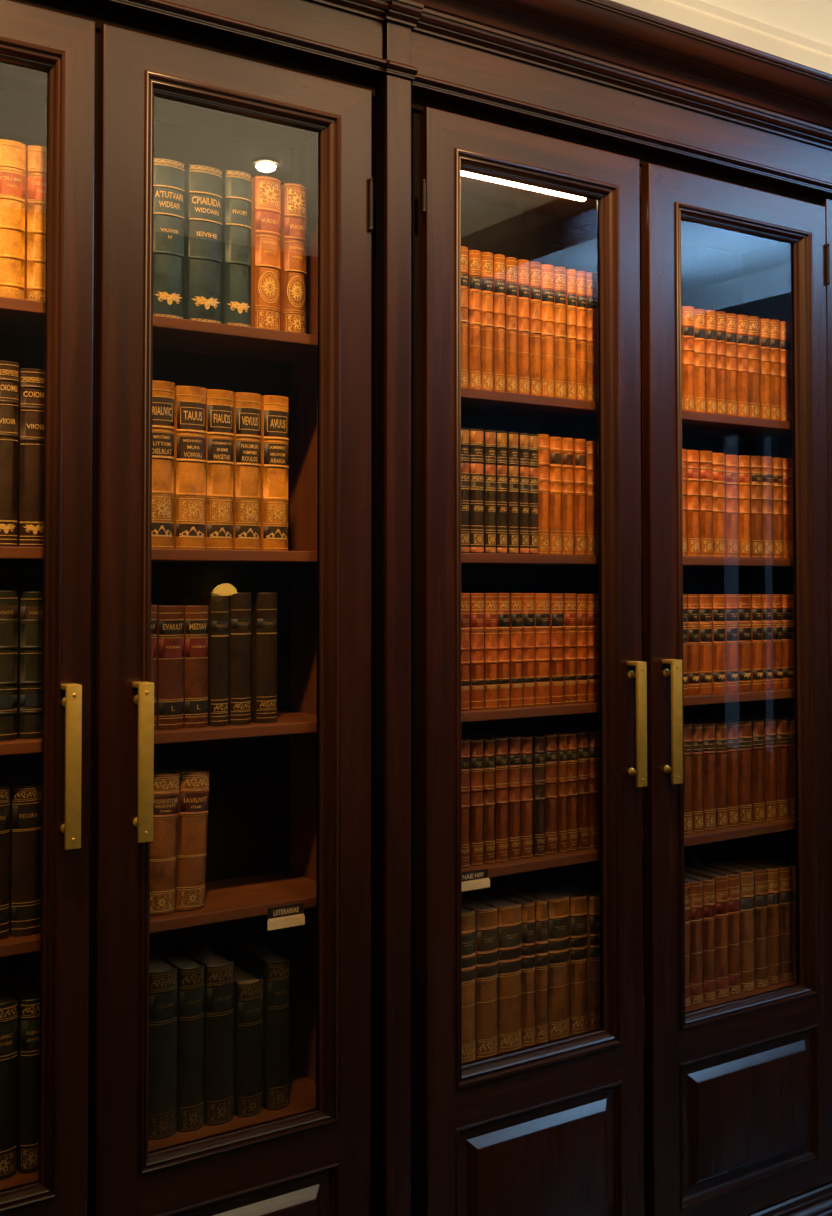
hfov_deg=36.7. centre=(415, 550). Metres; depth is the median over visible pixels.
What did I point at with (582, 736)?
book
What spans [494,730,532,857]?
book
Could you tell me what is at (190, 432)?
book
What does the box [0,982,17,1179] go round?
book
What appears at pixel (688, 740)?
book
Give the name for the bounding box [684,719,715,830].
book
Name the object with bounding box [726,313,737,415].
book
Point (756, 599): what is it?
book
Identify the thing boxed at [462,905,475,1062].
book
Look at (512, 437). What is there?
book
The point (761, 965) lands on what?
book
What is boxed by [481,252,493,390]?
book
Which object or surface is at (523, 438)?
book
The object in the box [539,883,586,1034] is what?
book
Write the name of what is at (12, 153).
book
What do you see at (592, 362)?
book
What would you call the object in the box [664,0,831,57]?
ceiling
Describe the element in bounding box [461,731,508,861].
book
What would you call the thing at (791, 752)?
book
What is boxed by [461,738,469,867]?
book
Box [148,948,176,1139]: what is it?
book
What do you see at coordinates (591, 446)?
book
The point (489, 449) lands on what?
book
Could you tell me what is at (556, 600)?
book
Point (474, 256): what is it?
book
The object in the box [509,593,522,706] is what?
book
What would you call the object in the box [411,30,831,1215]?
tall cabinet
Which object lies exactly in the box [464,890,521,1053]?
book
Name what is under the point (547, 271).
book
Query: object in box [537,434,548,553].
book
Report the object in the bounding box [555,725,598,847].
book
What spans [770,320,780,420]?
book
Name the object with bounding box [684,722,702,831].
book
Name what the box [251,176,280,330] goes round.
book
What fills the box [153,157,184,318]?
book
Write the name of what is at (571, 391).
book
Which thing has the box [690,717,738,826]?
book
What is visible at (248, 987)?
book
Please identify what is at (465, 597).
book
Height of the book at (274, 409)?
0.272 m
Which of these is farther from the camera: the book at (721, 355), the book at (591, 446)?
the book at (721, 355)
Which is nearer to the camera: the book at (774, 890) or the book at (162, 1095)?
the book at (162, 1095)
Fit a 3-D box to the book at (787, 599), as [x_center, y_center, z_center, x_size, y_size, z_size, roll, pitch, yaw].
[0.838,0.213,2.970,0.040,0.218,0.131,1,-2,-33]
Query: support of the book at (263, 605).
on the tall cabinet at (282, 90)
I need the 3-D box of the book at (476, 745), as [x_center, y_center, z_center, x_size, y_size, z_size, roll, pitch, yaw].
[0.087,0.489,2.474,0.029,0.240,0.135,1,-2,-33]
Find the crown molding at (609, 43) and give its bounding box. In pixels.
[307,0,831,149]
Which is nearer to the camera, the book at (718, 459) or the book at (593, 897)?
the book at (593, 897)
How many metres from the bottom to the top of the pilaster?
2.503 m
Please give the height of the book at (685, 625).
0.219 m
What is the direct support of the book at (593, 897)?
on the tall cabinet at (720, 1106)
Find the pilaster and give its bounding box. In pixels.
[371,21,417,1215]
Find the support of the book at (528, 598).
on the tall cabinet at (720, 1106)
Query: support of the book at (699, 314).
on the tall cabinet at (720, 1106)
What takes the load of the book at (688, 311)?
on the tall cabinet at (720, 1106)
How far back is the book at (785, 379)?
2.93 m
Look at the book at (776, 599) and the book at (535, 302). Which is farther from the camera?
the book at (776, 599)
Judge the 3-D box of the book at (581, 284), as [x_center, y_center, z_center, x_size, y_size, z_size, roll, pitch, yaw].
[0.313,-0.439,2.644,0.026,0.272,0.131,1,-2,-33]
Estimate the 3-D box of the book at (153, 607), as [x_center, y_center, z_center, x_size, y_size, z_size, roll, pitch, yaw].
[-0.477,0.195,2.119,0.037,0.206,0.140,1,-2,-33]
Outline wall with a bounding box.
[612,0,831,186]
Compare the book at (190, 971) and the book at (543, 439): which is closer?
the book at (190, 971)
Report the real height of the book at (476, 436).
0.242 m
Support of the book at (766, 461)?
on the tall cabinet at (720, 1106)
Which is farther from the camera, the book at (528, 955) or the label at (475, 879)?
the book at (528, 955)
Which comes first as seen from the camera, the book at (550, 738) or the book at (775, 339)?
the book at (550, 738)
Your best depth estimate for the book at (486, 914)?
2.42 m
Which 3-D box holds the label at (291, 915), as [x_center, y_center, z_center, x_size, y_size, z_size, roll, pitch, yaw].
[-0.224,0.629,2.156,0.072,0.038,0.004,1,-2,-33]
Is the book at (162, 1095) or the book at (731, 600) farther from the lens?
the book at (731, 600)
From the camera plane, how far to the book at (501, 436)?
2.47 m
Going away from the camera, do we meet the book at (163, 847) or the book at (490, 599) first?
the book at (163, 847)
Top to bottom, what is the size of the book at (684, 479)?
0.235 m
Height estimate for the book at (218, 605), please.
0.222 m
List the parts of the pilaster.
collar moulding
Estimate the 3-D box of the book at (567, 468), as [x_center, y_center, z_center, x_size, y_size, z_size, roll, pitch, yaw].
[0.279,-0.108,2.617,0.029,0.239,0.138,1,-2,-33]
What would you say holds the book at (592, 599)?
on the tall cabinet at (720, 1106)
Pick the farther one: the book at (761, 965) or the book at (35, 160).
the book at (761, 965)
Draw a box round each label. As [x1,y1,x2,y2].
[267,903,304,930]
[462,868,489,891]
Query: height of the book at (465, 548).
0.241 m
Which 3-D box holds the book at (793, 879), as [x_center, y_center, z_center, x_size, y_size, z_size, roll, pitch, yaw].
[0.855,0.865,2.966,0.029,0.257,0.135,1,-2,-33]
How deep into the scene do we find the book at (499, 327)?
2.47 m
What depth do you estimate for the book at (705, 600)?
2.77 m
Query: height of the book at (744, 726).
0.231 m
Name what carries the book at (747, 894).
on the tall cabinet at (720, 1106)
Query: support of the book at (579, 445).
on the tall cabinet at (720, 1106)
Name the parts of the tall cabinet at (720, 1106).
panel, panel, shelf, shelf, shelf, shelf, door, panel, glass moulding, panel, head rail, head moulding, handle, panel, handle, panel, shelf, shelf, shelf, shelf, door, shelf, glass moulding, panel, panel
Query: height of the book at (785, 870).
0.260 m
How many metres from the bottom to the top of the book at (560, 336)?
0.274 m
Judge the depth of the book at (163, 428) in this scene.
2.08 m
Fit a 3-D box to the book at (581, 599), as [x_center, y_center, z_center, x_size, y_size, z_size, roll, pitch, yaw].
[0.309,0.203,2.631,0.027,0.222,0.139,1,-2,-33]
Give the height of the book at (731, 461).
0.231 m
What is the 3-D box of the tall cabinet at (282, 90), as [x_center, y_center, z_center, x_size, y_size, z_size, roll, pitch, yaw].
[-0.556,0.302,2.033,1.028,2.503,0.297,1,-2,-33]
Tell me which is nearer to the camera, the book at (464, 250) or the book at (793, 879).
the book at (464, 250)
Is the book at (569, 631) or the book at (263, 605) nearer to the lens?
the book at (263, 605)
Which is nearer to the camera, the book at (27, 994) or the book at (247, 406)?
the book at (27, 994)
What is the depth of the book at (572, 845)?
2.55 m
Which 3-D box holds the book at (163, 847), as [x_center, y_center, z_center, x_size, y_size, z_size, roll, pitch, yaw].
[-0.452,0.487,2.127,0.061,0.231,0.139,1,-2,-33]
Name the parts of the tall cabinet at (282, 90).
shelf, shelf, shelf, shelf, shelf, panel, glass moulding, door, handle, handle, panel, head rail, shelf, shelf, head moulding, shelf, panel, shelf, shelf, glass moulding, panel, panel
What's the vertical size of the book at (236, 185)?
0.275 m
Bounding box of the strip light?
[461,171,585,200]
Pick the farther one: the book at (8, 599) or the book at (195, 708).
the book at (195, 708)
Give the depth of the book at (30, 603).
1.96 m
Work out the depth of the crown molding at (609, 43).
2.50 m
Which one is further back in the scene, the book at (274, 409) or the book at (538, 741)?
the book at (538, 741)
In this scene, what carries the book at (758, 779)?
on the tall cabinet at (720, 1106)
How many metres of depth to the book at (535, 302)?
2.52 m
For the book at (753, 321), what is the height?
0.239 m
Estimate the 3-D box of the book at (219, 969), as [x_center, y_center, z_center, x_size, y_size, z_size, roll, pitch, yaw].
[-0.363,0.836,2.173,0.050,0.266,0.134,1,-2,-33]
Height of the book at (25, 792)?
0.231 m
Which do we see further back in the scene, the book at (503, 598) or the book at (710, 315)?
the book at (710, 315)
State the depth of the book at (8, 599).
1.94 m
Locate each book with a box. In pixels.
[0,139,25,298]
[0,361,18,546]
[0,590,17,740]
[0,773,40,935]
[0,781,9,939]
[0,974,39,1172]
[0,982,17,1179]
[17,368,44,546]
[17,591,42,738]
[24,145,45,301]
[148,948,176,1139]
[149,765,179,914]
[151,605,156,729]
[152,380,174,548]
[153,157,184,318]
[153,604,183,729]
[153,947,204,1131]
[154,762,209,909]
[174,386,206,549]
[179,944,233,1125]
[182,594,228,725]
[182,605,207,727]
[184,164,221,322]
[201,592,250,724]
[205,389,233,549]
[221,170,251,326]
[233,392,260,549]
[233,962,262,1117]
[236,941,289,1109]
[244,592,276,722]
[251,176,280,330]
[260,395,288,550]
[280,183,306,333]
[461,246,468,387]
[461,428,469,552]
[461,593,469,709]
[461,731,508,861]
[461,733,494,863]
[461,736,483,865]
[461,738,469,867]
[462,894,497,1058]
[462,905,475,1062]
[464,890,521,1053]
[468,250,481,389]
[469,429,483,552]
[470,593,484,709]
[480,730,520,859]
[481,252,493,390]
[483,430,495,552]
[484,593,497,708]
[488,889,535,1047]
[493,254,505,391]
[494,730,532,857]
[496,431,507,553]
[496,729,544,855]
[497,886,548,1043]
[498,593,509,707]
[505,257,517,392]
[507,432,518,553]
[507,728,556,853]
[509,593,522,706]
[513,884,569,1040]
[517,260,529,393]
[518,433,528,553]
[523,593,534,705]
[527,727,577,850]
[528,728,567,852]
[529,262,541,395]
[529,434,538,553]
[535,593,549,704]
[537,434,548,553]
[539,726,588,849]
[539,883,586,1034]
[541,264,554,396]
[549,437,561,554]
[550,593,563,703]
[554,267,566,397]
[555,593,576,702]
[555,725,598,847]
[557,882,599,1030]
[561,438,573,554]
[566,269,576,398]
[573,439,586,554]
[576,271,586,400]
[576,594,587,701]
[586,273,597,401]
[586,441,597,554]
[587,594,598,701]
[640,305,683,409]
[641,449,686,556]
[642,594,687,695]
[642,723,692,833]
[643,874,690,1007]
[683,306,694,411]
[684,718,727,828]
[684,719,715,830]
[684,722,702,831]
[685,865,728,997]
[685,871,715,1001]
[685,876,702,1004]
[686,450,699,556]
[687,594,699,694]
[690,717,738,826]
[691,863,740,994]
[694,309,705,412]
[699,451,712,556]
[699,594,711,693]
[701,861,754,991]
[705,310,716,413]
[709,716,751,824]
[711,594,725,692]
[712,453,725,556]
[713,715,764,822]
[716,311,726,414]
[717,859,768,987]
[725,455,738,556]
[725,594,737,691]
[725,857,780,984]
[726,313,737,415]
[726,714,776,820]
[736,315,748,416]
[737,594,750,690]
[738,456,749,557]
[747,714,788,819]
[748,316,759,417]
[748,856,791,981]
[749,456,762,557]
[750,594,762,690]
[757,713,794,817]
[758,856,795,978]
[759,319,770,419]
[762,456,772,557]
[762,594,771,689]
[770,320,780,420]
[771,594,782,688]
[772,458,782,557]
[780,321,790,421]
[782,458,792,557]
[782,594,793,687]
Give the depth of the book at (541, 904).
2.50 m
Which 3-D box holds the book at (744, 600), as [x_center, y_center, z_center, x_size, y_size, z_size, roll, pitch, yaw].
[0.714,0.211,2.891,0.040,0.218,0.133,1,-2,-33]
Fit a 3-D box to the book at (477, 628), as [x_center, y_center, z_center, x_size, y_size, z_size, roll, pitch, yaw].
[0.088,0.197,2.485,0.031,0.225,0.138,1,-2,-33]
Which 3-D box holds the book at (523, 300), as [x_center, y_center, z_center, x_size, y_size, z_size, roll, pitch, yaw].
[0.186,-0.442,2.561,0.028,0.274,0.132,1,-2,-33]
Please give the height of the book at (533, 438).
0.240 m
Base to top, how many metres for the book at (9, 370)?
0.288 m
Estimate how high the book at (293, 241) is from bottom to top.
0.271 m
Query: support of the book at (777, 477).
on the tall cabinet at (720, 1106)
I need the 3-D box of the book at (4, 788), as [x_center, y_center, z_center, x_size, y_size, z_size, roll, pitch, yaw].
[-0.676,0.483,1.978,0.040,0.232,0.131,1,-2,-33]
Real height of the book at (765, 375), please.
0.237 m
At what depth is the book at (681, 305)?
2.82 m
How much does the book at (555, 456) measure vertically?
0.239 m
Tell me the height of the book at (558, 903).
0.281 m
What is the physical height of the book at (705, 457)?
0.236 m
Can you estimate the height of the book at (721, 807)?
0.231 m
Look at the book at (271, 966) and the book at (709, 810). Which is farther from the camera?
the book at (709, 810)
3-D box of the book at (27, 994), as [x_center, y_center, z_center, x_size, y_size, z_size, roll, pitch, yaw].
[-0.630,0.832,2.003,0.037,0.266,0.141,1,-2,-33]
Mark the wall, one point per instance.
(661, 8)
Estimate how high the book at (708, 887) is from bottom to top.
0.263 m
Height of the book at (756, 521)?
0.233 m
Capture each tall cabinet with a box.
[0,0,385,1215]
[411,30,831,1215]
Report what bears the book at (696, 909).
on the tall cabinet at (720, 1106)
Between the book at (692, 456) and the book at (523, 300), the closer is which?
the book at (523, 300)
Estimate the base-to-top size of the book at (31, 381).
0.280 m
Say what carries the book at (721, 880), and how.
on the tall cabinet at (720, 1106)
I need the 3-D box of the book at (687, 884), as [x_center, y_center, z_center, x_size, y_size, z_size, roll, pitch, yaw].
[0.551,0.856,2.766,0.033,0.265,0.134,1,-2,-33]
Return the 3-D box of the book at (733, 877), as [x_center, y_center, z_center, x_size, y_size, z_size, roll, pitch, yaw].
[0.681,0.859,2.851,0.036,0.264,0.132,1,-2,-33]
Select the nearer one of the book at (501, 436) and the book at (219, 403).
the book at (219, 403)
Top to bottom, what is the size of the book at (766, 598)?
0.218 m
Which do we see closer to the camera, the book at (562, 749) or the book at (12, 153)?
the book at (12, 153)
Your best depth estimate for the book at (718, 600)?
2.79 m
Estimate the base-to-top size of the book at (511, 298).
0.275 m
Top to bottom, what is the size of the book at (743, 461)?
0.232 m
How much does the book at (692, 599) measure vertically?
0.219 m
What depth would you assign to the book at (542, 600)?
2.52 m
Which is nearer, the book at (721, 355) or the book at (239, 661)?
the book at (239, 661)
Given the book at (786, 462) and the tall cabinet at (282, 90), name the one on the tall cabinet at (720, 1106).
the book at (786, 462)
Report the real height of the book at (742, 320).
0.237 m
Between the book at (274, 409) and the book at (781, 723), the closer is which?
the book at (274, 409)
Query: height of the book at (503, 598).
0.224 m
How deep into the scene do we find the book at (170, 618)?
2.08 m
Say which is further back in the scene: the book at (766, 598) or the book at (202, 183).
the book at (766, 598)
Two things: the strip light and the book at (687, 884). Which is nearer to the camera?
the strip light
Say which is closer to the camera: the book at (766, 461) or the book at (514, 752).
the book at (514, 752)
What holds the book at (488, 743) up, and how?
on the tall cabinet at (720, 1106)
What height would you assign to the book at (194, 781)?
0.230 m
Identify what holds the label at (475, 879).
attached to the tall cabinet at (720, 1106)
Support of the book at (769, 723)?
on the tall cabinet at (720, 1106)

